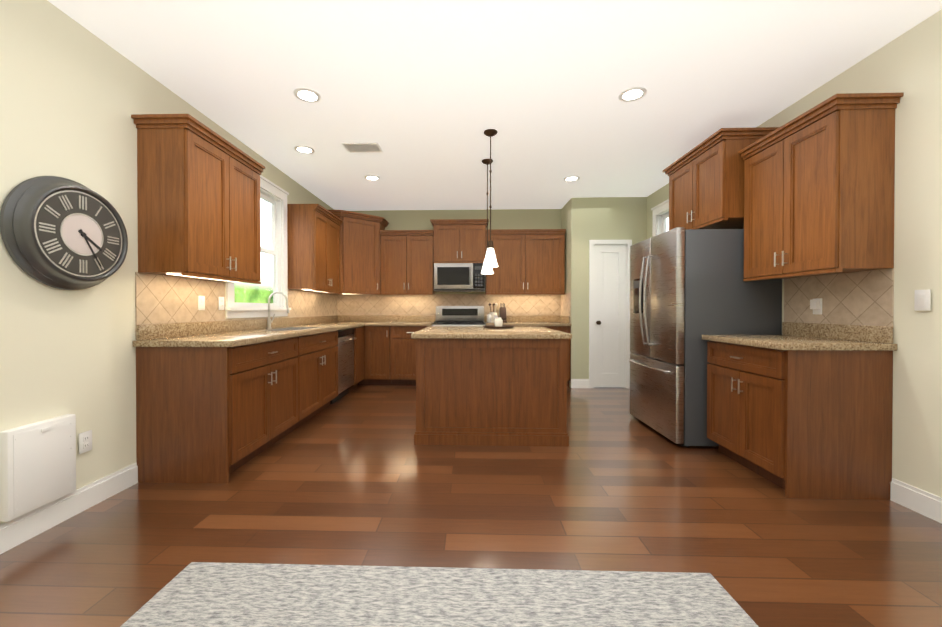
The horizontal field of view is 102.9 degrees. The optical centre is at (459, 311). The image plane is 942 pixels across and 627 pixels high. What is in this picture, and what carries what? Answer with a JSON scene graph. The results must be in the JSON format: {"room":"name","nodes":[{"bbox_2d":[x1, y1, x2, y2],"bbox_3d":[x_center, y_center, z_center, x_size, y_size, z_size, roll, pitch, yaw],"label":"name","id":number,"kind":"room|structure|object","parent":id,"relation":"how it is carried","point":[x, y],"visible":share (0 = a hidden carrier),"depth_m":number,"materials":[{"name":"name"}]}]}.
{"room":"kitchen","nodes":[
{"label":"kitchen","id":0,"kind":"room"},
{"bbox_2d":[0,0,333,523],"bbox_3d":[-2.146,-0.246,2.241,0.100,2.700,7.800,0,0,2],"label":"wall","id":1,"kind":"structure","parent":0,"point":[74,95],"depth_m":2.06,"materials":[{"name":"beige paint"}]},
{"bbox_2d":[0,414,75,521],"bbox_3d":[-2.079,0.754,1.867,0.056,0.415,0.300,0,0,2],"label":"wall heater","id":2,"kind":"object","parent":1,"relation":"attached to","point":[37,464],"depth_m":1.83,"materials":[{"name":"white plastic"}]},
{"bbox_2d":[0,176,127,289],"bbox_3d":[-2.051,-0.414,2.012,0.102,0.596,0.596,0,0,2],"label":"clock","id":3,"kind":"object","parent":1,"relation":"attached to","point":[62,233],"visible":1,"depth_m":1.92,"materials":[{"name":"grey metal"}]},
{"bbox_2d":[0,463,137,553],"bbox_3d":[-2.145,1.053,0.438,0.015,0.130,3.975,0,0,2],"label":"baseboard","id":4,"kind":"structure","parent":1,"relation":"attached to","point":[24,527],"depth_m":1.98,"materials":[{"name":"white wood"}]},
{"bbox_2d":[79,430,91,453],"bbox_3d":[-2.086,0.725,2.097,0.010,0.114,0.070,0,0,2],"label":"electrical outlet","id":5,"kind":"object","parent":1,"relation":"attached to","point":[85,441],"visible":1,"depth_m":2.09,"materials":[{"name":"white plastic"}]},
{"bbox_2d":[131,114,264,283],"bbox_3d":[-1.889,-0.751,2.834,0.372,1.020,0.892,0,0,2],"label":"upper cabinet","id":6,"kind":"object","parent":1,"relation":"attached to","point":[198,190],"depth_m":2.50,"materials":[{"name":"brown wood"}]},
{"bbox_2d":[166,273,233,281],"bbox_3d":[-1.907,-0.257,2.859,0.040,0.007,0.750,0,0,2],"label":"under-cabinet light","id":7,"kind":"object","parent":6,"relation":"attached to","point":[191,276],"visible":0.57,"depth_m":2.66,"materials":[{"name":"white plastic"}]},
{"bbox_2d":[135,272,336,339],"bbox_3d":[-2.030,-0.052,4.230,0.008,0.438,3.619,0,0,2],"label":"tile backsplash","id":8,"kind":"structure","parent":1,"relation":"attached to","point":[161,299],"depth_m":2.87,"materials":[{"name":"tile"}]},
{"bbox_2d":[198,296,204,309],"bbox_3d":[-2.057,-0.072,3.000,0.012,0.114,0.070,0,0,2],"label":"outlet","id":9,"kind":"object","parent":8,"relation":"attached to","point":[201,302],"visible":1,"depth_m":2.99,"materials":[{"name":"white plastic"}]},
{"bbox_2d":[219,297,223,309],"bbox_3d":[-2.050,-0.074,3.240,0.010,0.114,0.070,0,0,2],"label":"outlet","id":10,"kind":"object","parent":8,"relation":"attached to","point":[221,303],"visible":1,"depth_m":3.23,"materials":[{"name":"white plastic"}]},
{"bbox_2d":[225,175,290,317],"bbox_3d":[-2.070,-0.671,3.856,0.148,1.445,1.120,0,0,2],"label":"window","id":11,"kind":"structure","parent":1,"relation":"in","point":[278,252],"depth_m":4.24,"materials":[{"name":"white"}]},
{"bbox_2d":[287,204,342,293],"bbox_3d":[-1.827,-0.766,4.848,0.372,1.020,0.858,0,0,2],"label":"upper cabinet","id":12,"kind":"object","parent":1,"relation":"attached to","point":[313,236],"depth_m":4.42,"materials":[{"name":"brown wood"}]},
{"bbox_2d":[320,210,388,294],"bbox_3d":[-1.560,-0.842,5.612,0.859,1.160,0.813,0,0,2],"label":"upper cabinet","id":13,"kind":"object","parent":1,"relation":"attached to","point":[359,253],"visible":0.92,"depth_m":5.45,"materials":[{"name":"brown wood"}]},
{"bbox_2d":[351,209,560,322],"bbox_3d":[-0.133,-0.276,6.031,3.690,2.700,0.100,0,0,2],"label":"wall","id":14,"kind":"structure","parent":0,"point":[500,219],"depth_m":5.96,"materials":[{"name":"green paint"}]},
{"bbox_2d":[379,230,434,294],"bbox_3d":[-0.790,-0.746,5.809,0.806,0.965,0.372,0,0,2],"label":"upper cabinet","id":15,"kind":"object","parent":14,"relation":"attached to","point":[406,263],"depth_m":5.67,"materials":[{"name":"brown wood"}]},
{"bbox_2d":[337,292,570,322],"bbox_3d":[-0.189,-0.063,5.693,3.579,0.438,0.579,0,0,2],"label":"tile backsplash","id":16,"kind":"structure","parent":14,"relation":"attached to","point":[515,305],"depth_m":5.97,"materials":[{"name":"tile"}]},
{"bbox_2d":[430,219,488,263],"bbox_3d":[0.010,-1.059,5.782,0.874,0.650,0.372,0,0,2],"label":"upper cabinet","id":17,"kind":"object","parent":14,"relation":"attached to","point":[459,240],"depth_m":5.64,"materials":[{"name":"brown wood"}]},
{"bbox_2d":[434,263,484,291],"bbox_3d":[0.009,-0.523,5.753,0.760,0.415,0.439,0,0,2],"label":"over-the-range microwave","id":18,"kind":"object","parent":17,"relation":"attached to","point":[459,277],"visible":0.94,"depth_m":5.58,"materials":[{"name":"silver metal"}]},
{"bbox_2d":[485,229,565,294],"bbox_3d":[0.994,-0.746,5.754,1.175,0.965,0.372,0,0,2],"label":"upper cabinet","id":19,"kind":"object","parent":14,"relation":"attached to","point":[530,261],"depth_m":5.62,"materials":[{"name":"brown wood"}]},
{"bbox_2d":[0,385,941,626],"bbox_3d":[0.223,1.154,2.179,4.840,0.100,7.800,0,0,2],"label":"floor","id":20,"kind":"structure","parent":0,"point":[356,476],"depth_m":1.95,"materials":[{"name":"brown wood"}]},
{"bbox_2d":[136,337,298,483],"bbox_3d":[-1.748,0.659,2.896,0.652,0.880,0.960,0,0,2],"label":"base cabinet","id":21,"kind":"object","parent":20,"relation":"on","point":[218,415],"visible":0.98,"depth_m":2.42,"materials":[{"name":"brown wood"}]},
{"bbox_2d":[289,330,337,432],"bbox_3d":[-1.717,0.651,3.881,0.652,0.880,1.005,0,0,2],"label":"base cabinet","id":22,"kind":"object","parent":20,"relation":"on","point":[317,356],"visible":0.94,"depth_m":3.79,"materials":[{"name":"brown wood"}]},
{"bbox_2d":[133,315,364,346],"bbox_3d":[-1.708,0.139,4.203,0.650,0.140,3.633,0,0,2],"label":"countertop","id":23,"kind":"structure","parent":22,"relation":"on","point":[232,333],"depth_m":2.97,"materials":[{"name":"stone"}]},
{"bbox_2d":[266,291,289,328],"bbox_3d":[-1.875,-0.022,3.908,0.249,0.385,0.106,0,0,2],"label":"faucet","id":24,"kind":"object","parent":23,"relation":"on","point":[269,321],"visible":1,"depth_m":3.88,"materials":[{"name":"silver metal"}]},
{"bbox_2d":[330,328,356,403],"bbox_3d":[-1.679,0.648,4.735,0.635,0.872,0.594,0,0,2],"label":"dishwasher","id":25,"kind":"object","parent":20,"relation":"on","point":[346,339],"visible":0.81,"depth_m":4.68,"materials":[{"name":"silver metal"}]},
{"bbox_2d":[349,326,363,391],"bbox_3d":[-1.692,0.641,5.236,0.620,0.880,0.395,0,0,2],"label":"base cabinet","id":26,"kind":"object","parent":20,"relation":"on","point":[358,334],"visible":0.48,"depth_m":5.17,"materials":[{"name":"brown wood"}]},
{"bbox_2d":[358,326,366,384],"bbox_3d":[-1.666,0.637,5.744,0.640,0.880,0.578,0,0,2],"label":"base cabinet","id":27,"kind":"object","parent":20,"relation":"on","point":[363,381],"visible":0.07,"depth_m":5.45,"materials":[{"name":"brown wood"}]},
{"bbox_2d":[366,326,390,384],"bbox_3d":[-1.168,0.637,5.702,0.355,0.880,0.630,0,0,2],"label":"base cabinet","id":28,"kind":"object","parent":20,"relation":"on","point":[377,355],"visible":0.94,"depth_m":5.43,"materials":[{"name":"brown wood"}]},
{"bbox_2d":[390,326,428,385],"bbox_3d":[-0.692,0.637,5.688,0.595,0.880,0.630,0,0,2],"label":"base cabinet","id":29,"kind":"object","parent":20,"relation":"on","point":[402,357],"visible":0.48,"depth_m":5.42,"materials":[{"name":"brown wood"}]},
{"bbox_2d":[329,315,434,325],"bbox_3d":[-1.188,0.127,5.701,1.598,0.140,0.626,0,0,2],"label":"countertop","id":30,"kind":"structure","parent":29,"relation":"on","point":[398,320],"depth_m":5.97,"materials":[{"name":"stone"}]},
{"bbox_2d":[120,562,758,626],"bbox_3d":[-0.094,1.110,0.500,2.230,0.013,2.225,0,0,2],"label":"rug","id":31,"kind":"object","parent":20,"relation":"on","point":[202,594],"visible":0.98,"depth_m":1.44,"materials":[{"name":"fabric"}]},
{"bbox_2d":[432,306,484,325],"bbox_3d":[0.002,0.493,5.627,0.760,1.170,0.661,0,0,2],"label":"range","id":32,"kind":"object","parent":20,"relation":"on","point":[459,315],"visible":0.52,"depth_m":5.89,"materials":[{"name":"silver metal"}]},
{"bbox_2d":[414,339,568,445],"bbox_3d":[0.280,0.652,3.709,1.268,0.880,1.258,0,0,2],"label":"kitchen island","id":33,"kind":"object","parent":20,"relation":"on","point":[498,392],"visible":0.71,"depth_m":3.10,"materials":[{"name":"brown wood"}]},
{"bbox_2d":[411,326,571,338],"bbox_3d":[0.280,0.193,3.705,1.310,0.040,1.300,0,0,2],"label":"island countertop","id":34,"kind":"structure","parent":33,"relation":"on","point":[455,332],"depth_m":3.10,"materials":[{"name":"stone"}]},
{"bbox_2d":[482,325,514,328],"bbox_3d":[0.420,0.158,4.016,0.350,0.022,0.350,0,0,2],"label":"tray","id":35,"kind":"object","parent":34,"relation":"on","point":[498,327],"visible":0.94,"depth_m":3.88,"materials":[{"name":"brown wood"}]},
{"bbox_2d":[494,317,502,325],"bbox_3d":[0.420,0.108,4.016,0.090,0.100,0.089,0,0,2],"label":"jar","id":36,"kind":"object","parent":35,"relation":"on","point":[498,321],"visible":0.88,"depth_m":3.98,"materials":[{"name":"beige ceramic"}]},
{"bbox_2d":[528,326,570,386],"bbox_3d":[1.297,0.638,5.626,0.600,0.880,0.630,0,0,2],"label":"base cabinet","id":37,"kind":"object","parent":20,"relation":"on","point":[566,329],"visible":0.06,"depth_m":5.34,"materials":[{"name":"brown wood"}]},
{"bbox_2d":[629,227,781,446],"bbox_3d":[2.127,0.204,3.443,0.909,1.780,0.890,0,0,2],"label":"refrigerator","id":38,"kind":"object","parent":20,"relation":"on","point":[689,288],"visible":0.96,"depth_m":3.01,"materials":[{"name":"grey metal"}]},
{"bbox_2d":[707,341,892,499],"bbox_3d":[2.228,0.661,2.578,0.652,0.880,0.730,0,0,2],"label":"base cabinet","id":39,"kind":"object","parent":20,"relation":"on","point":[811,424],"visible":0.98,"depth_m":2.22,"materials":[{"name":"brown wood"}]},
{"bbox_2d":[702,322,897,350],"bbox_3d":[2.229,0.151,2.572,0.650,0.140,0.775,0,0,2],"label":"countertop","id":40,"kind":"structure","parent":39,"relation":"on","point":[805,336],"depth_m":2.40,"materials":[{"name":"stone"}]},
{"bbox_3d":[0.695,0.637,5.645,0.600,0.880,0.631,0,0,2],"label":"base cabinet","id":41,"kind":"object","parent":20,"relation":"on","visible":0},
{"bbox_2d":[485,316,571,325],"bbox_3d":[0.996,0.128,5.634,1.204,0.140,0.626,0,0,2],"label":"countertop","id":42,"kind":"structure","parent":41,"relation":"on","point":[538,320],"depth_m":5.78,"materials":[{"name":"stone"}]},
{"bbox_2d":[487,314,490,321],"bbox_3d":[0.451,0.094,5.666,0.069,0.125,0.069,0,0,-10],"label":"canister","id":43,"kind":"object","parent":42,"relation":"on","point":[488,317],"depth_m":5.64,"materials":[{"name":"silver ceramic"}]},
{"bbox_2d":[489,303,497,321],"bbox_3d":[0.526,0.005,5.812,0.144,0.300,0.116,0,0,2],"label":"utensil crock","id":44,"kind":"object","parent":42,"relation":"on","point":[493,313],"visible":0.83,"depth_m":5.77,"materials":[{"name":"beige ceramic"}]},
{"bbox_2d":[499,303,506,321],"bbox_3d":[0.676,0.007,5.821,0.100,0.297,0.206,0,0,2],"label":"knife block","id":45,"kind":"object","parent":42,"relation":"on","point":[502,313],"visible":0.79,"depth_m":5.76,"materials":[{"name":"brown wood"}]},
{"bbox_2d":[48,0,941,210],"bbox_3d":[0.223,-1.646,2.157,4.840,0.100,7.800,0,0,2],"label":"ceiling","id":46,"kind":"structure","parent":0,"point":[424,94],"depth_m":2.55,"materials":[{"name":"white paint"}]},
{"bbox_2d":[294,145,314,153],"bbox_3d":[-1.530,-1.602,3.712,0.190,0.009,0.190,0,0,2],"label":"recessed light","id":47,"kind":"object","parent":46,"relation":"in","point":[304,149],"visible":1,"depth_m":3.70,"materials":[{"name":"white"}]},
{"bbox_2d":[293,88,320,102],"bbox_3d":[-1.119,-1.595,2.769,0.190,0.009,0.190,0,0,2],"label":"recessed light","id":48,"kind":"object","parent":46,"relation":"in","point":[308,95],"visible":1,"depth_m":2.76,"materials":[{"name":"white"}]},
{"bbox_2d":[342,143,381,152],"bbox_3d":[-0.941,-1.602,3.664,0.340,0.008,0.200,0,0,2],"label":"ceiling vent","id":49,"kind":"object","parent":46,"relation":"in","point":[361,147],"visible":0.98,"depth_m":3.66,"materials":[{"name":"white metal"}]},
{"bbox_2d":[364,175,379,180],"bbox_3d":[-1.045,-1.608,4.508,0.190,0.009,0.190,0,0,2],"label":"recessed light","id":50,"kind":"object","parent":46,"relation":"in","point":[372,177],"visible":1,"depth_m":4.49,"materials":[{"name":"white"}]},
{"bbox_2d":[481,159,493,273],"bbox_3d":[0.300,-1.009,4.000,0.140,1.199,0.140,0,0,2],"label":"pendant lamp","id":51,"kind":"object","parent":46,"relation":"hanging from","point":[485,270],"visible":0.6,"depth_m":3.99,"materials":[{"name":"white glass"}]},
{"bbox_2d":[483,129,497,267],"bbox_3d":[0.280,-1.004,3.351,0.140,1.199,0.140,0,0,2],"label":"pendant lamp","id":52,"kind":"object","parent":46,"relation":"hanging from","point":[490,260],"visible":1,"depth_m":3.33,"materials":[{"name":"white glass"}]},
{"bbox_2d":[563,176,579,181],"bbox_3d":[1.357,-1.609,4.534,0.190,0.009,0.190,0,0,2],"label":"recessed light","id":53,"kind":"object","parent":46,"relation":"in","point":[571,178],"visible":1,"depth_m":4.52,"materials":[{"name":"white"}]},
{"bbox_2d":[618,87,646,101],"bbox_3d":[1.272,-1.595,2.755,0.190,0.009,0.190,0,0,2],"label":"recessed light","id":54,"kind":"object","parent":46,"relation":"in","point":[631,94],"visible":1,"depth_m":2.75,"materials":[{"name":"white"}]},
{"bbox_2d":[561,197,646,386],"bbox_3d":[2.125,-0.272,5.611,1.050,2.700,0.600,0,0,2],"label":"wall","id":55,"kind":"structure","parent":0,"point":[584,221],"depth_m":5.32,"materials":[{"name":"green paint"}]},
{"bbox_2d":[571,379,588,387],"bbox_3d":[2.108,1.015,5.314,1.035,0.130,0.015,0,0,2],"label":"baseboard","id":56,"kind":"structure","parent":55,"relation":"attached to","point":[579,383],"depth_m":5.32,"materials":[{"name":"white wood"}]},
{"bbox_2d":[589,240,631,388],"bbox_3d":[2.136,0.030,5.333,0.590,2.100,0.157,0,0,2],"label":"door","id":57,"kind":"structure","parent":55,"relation":"attached to","point":[609,312],"depth_m":5.33,"materials":[{"name":"white wood"}]},
{"bbox_2d":[647,9,941,496],"bbox_3d":[2.582,-0.243,1.795,0.100,2.700,7.200,0,0,2],"label":"wall","id":58,"kind":"structure","parent":0,"point":[908,63],"depth_m":2.10,"materials":[{"name":"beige paint"}]},
{"bbox_2d":[651,199,668,236],"bbox_3d":[2.642,-0.677,4.566,0.148,1.445,1.070,0,0,2],"label":"window","id":59,"kind":"structure","parent":58,"relation":"in","point":[659,224],"depth_m":4.97,"materials":[{"name":"white"}]},
{"bbox_2d":[662,127,778,229],"bbox_3d":[2.324,-1.090,3.387,0.512,0.710,0.904,0,0,2],"label":"upper cabinet","id":60,"kind":"object","parent":58,"relation":"attached to","point":[706,183],"depth_m":3.15,"materials":[{"name":"brown wood"}]},
{"bbox_2d":[738,92,903,280],"bbox_3d":[2.368,-0.749,2.552,0.372,1.020,0.792,0,0,2],"label":"upper cabinet","id":61,"kind":"object","parent":58,"relation":"attached to","point":[819,184],"depth_m":2.28,"materials":[{"name":"brown wood"}]},
{"bbox_2d":[784,268,893,325],"bbox_3d":[2.552,-0.039,2.578,0.008,0.438,0.760,0,0,2],"label":"tile backsplash","id":62,"kind":"structure","parent":58,"relation":"attached to","point":[860,298],"depth_m":2.48,"materials":[{"name":"tile"}]},
{"bbox_2d":[810,298,821,314],"bbox_3d":[2.532,-0.040,2.668,0.035,0.114,0.070,0,0,2],"label":"outlet","id":63,"kind":"object","parent":62,"relation":"attached to","point":[816,305],"visible":1,"depth_m":2.65,"materials":[{"name":"white plastic"}]},
{"bbox_2d":[890,478,941,522],"bbox_3d":[2.525,1.042,1.806,0.015,0.130,7.000,0,0,2],"label":"baseboard","id":64,"kind":"structure","parent":58,"relation":"attached to","point":[921,501],"depth_m":2.07,"materials":[{"name":"white wood"}]},
{"bbox_2d":[914,289,930,310],"bbox_3d":[2.524,-0.065,2.048,0.012,0.114,0.070,0,0,2],"label":"light switch","id":65,"kind":"object","parent":58,"relation":"attached to","point":[922,300],"visible":0.98,"depth_m":2.04,"materials":[{"name":"white plastic"}]},
{"label":"outside","id":66,"kind":"structure","parent":0,"visible":0},
{"bbox_2d":[234,198,272,302],"bbox_3d":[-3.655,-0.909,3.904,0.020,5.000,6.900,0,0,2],"label":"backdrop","id":67,"kind":"structure","parent":66,"point":[264,221],"depth_m":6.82,"materials":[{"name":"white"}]},
{"bbox_2d":[666,218,668,230],"bbox_3d":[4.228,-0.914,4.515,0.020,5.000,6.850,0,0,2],"label":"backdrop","id":68,"kind":"structure","parent":66,"point":[667,224],"depth_m":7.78,"materials":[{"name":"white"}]}
]}

